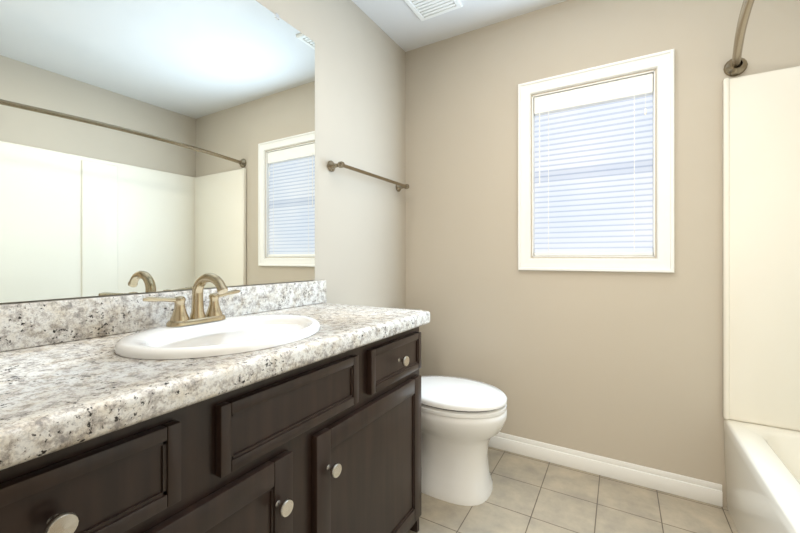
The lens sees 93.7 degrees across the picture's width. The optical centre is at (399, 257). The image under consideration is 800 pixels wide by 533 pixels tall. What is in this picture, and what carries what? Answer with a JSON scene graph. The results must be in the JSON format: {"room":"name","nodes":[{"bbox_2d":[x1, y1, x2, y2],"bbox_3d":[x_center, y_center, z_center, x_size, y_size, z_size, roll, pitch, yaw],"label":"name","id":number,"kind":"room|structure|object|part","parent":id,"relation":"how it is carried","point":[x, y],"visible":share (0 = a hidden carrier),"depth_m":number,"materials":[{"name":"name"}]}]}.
{"room":"bathroom","nodes":[
{"label":"bathroom","id":0,"kind":"room"},
{"bbox_2d":[0,0,404,307],"bbox_3d":[-0.775,-0.129,1.197,0.120,2.440,3.240,0,0,30],"label":"wall","id":1,"kind":"structure","parent":0,"point":[359,124],"depth_m":2.00,"materials":[{"name":"paint"}]},
{"bbox_2d":[0,0,314,302],"bbox_3d":[-0.802,-0.445,1.018,0.008,1.095,1.624,0,0,30],"label":"mirror","id":2,"kind":"object","parent":1,"relation":"attached to","point":[155,145],"visible":1,"depth_m":1.12,"materials":[{"name":"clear mirror"}]},
{"bbox_2d":[0,281,325,352],"bbox_3d":[-0.775,0.159,1.050,0.021,0.104,1.666,0,0,30],"label":"backsplash","id":3,"kind":"structure","parent":1,"relation":"attached to","point":[22,325],"depth_m":0.99,"materials":[{"name":"white stone"}]},
{"bbox_2d":[327,161,408,191],"bbox_3d":[-0.140,-0.444,2.078,0.077,0.054,0.692,0,0,30],"label":"towel rail","id":4,"kind":"object","parent":1,"relation":"attached to","point":[331,165],"visible":0.98,"depth_m":1.93,"materials":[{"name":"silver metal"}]},
{"bbox_2d":[352,0,566,51],"bbox_3d":[0.294,-1.399,0.569,2.600,0.100,3.240,0,0,30],"label":"ceiling","id":5,"kind":"structure","parent":0,"point":[402,25],"depth_m":2.11,"materials":[{"name":"paint"}]},
{"bbox_2d":[404,0,462,20],"bbox_3d":[0.165,-1.339,1.949,0.250,0.017,0.250,0,0,30],"label":"ceiling vent","id":6,"kind":"object","parent":5,"relation":"in","point":[422,10],"visible":0.98,"depth_m":1.99,"materials":[{"name":"white plastic"}]},
{"bbox_2d":[408,447,737,532],"bbox_3d":[0.294,1.141,0.569,2.600,0.100,3.240,0,0,30],"label":"floor","id":7,"kind":"structure","parent":0,"point":[530,495],"depth_m":1.63,"materials":[{"name":"tile"}]},
{"bbox_2d":[0,321,429,532],"bbox_3d":[-0.540,0.677,0.911,0.568,0.830,1.644,0,0,30],"label":"bathroom vanity","id":8,"kind":"object","parent":7,"relation":"on","point":[293,407],"depth_m":0.82,"materials":[{"name":"brown wood"}]},
{"bbox_2d":[0,301,429,460],"bbox_3d":[-0.541,0.237,0.913,0.563,0.050,1.666,0,0,30],"label":"countertop","id":9,"kind":"structure","parent":8,"relation":"on","point":[65,390],"depth_m":0.67,"materials":[{"name":"white stone"}]},
{"bbox_2d":[140,273,243,324],"bbox_3d":[-0.552,0.117,1.080,0.160,0.147,0.289,0,0,30],"label":"faucet","id":10,"kind":"object","parent":9,"relation":"on","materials":[{"name":"gold metal"}]},
{"bbox_2d":[390,307,506,505],"bbox_3d":[0.147,0.697,1.885,0.769,0.790,0.490,0,0,30],"label":"toilet","id":11,"kind":"object","parent":7,"relation":"on","point":[463,420],"visible":0.6,"depth_m":1.69,"materials":[{"name":"white ceramic"}]},
{"bbox_2d":[723,66,799,532],"bbox_3d":[1.343,0.158,0.777,0.756,1.867,1.574,0,0,30],"label":"shower","id":12,"kind":"object","parent":7,"relation":"on","point":[761,264],"visible":1,"depth_m":1.55,"materials":[{"name":"beige plastic"}]},
{"bbox_2d":[405,0,799,506],"bbox_3d":[1.084,-0.129,1.915,2.360,2.440,0.120,0,0,30],"label":"wall","id":13,"kind":"structure","parent":0,"point":[625,366],"depth_m":1.94,"materials":[{"name":"paint"}]},
{"bbox_2d":[518,49,673,272],"bbox_3d":[0.990,-0.445,1.956,0.702,1.028,0.144,0,0,30],"label":"window","id":14,"kind":"structure","parent":13,"relation":"in","point":[662,62],"depth_m":1.84,"materials":[{"name":"white wood"}]},
{"bbox_2d":[534,73,652,255],"bbox_3d":[0.980,-0.444,1.938,0.542,0.869,0.061,0,0,30],"label":"window blinds","id":15,"kind":"object","parent":14,"relation":"attached to","point":[593,170],"visible":0.96,"depth_m":1.92,"materials":[{"name":"white plastic"}]},
{"bbox_3d":[1.008,-0.445,1.987,0.548,0.874,0.042,0,0,30],"label":"window sash","id":16,"kind":"part","parent":14,"relation":"part of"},
{"bbox_2d":[489,432,722,506],"bbox_3d":[0.723,1.044,2.049,1.601,0.094,0.013,0,0,30],"label":"baseboard","id":17,"kind":"structure","parent":13,"relation":"attached to","point":[684,486],"depth_m":1.85,"materials":[{"name":"white wood"}]},
{"bbox_2d":[723,0,754,75],"bbox_3d":[1.029,-0.826,0.961,0.140,0.080,1.574,0,0,30],"label":"rail","id":18,"kind":"object","parent":13,"relation":"attached to","point":[736,64],"visible":1,"depth_m":1.44,"materials":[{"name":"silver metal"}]}
]}

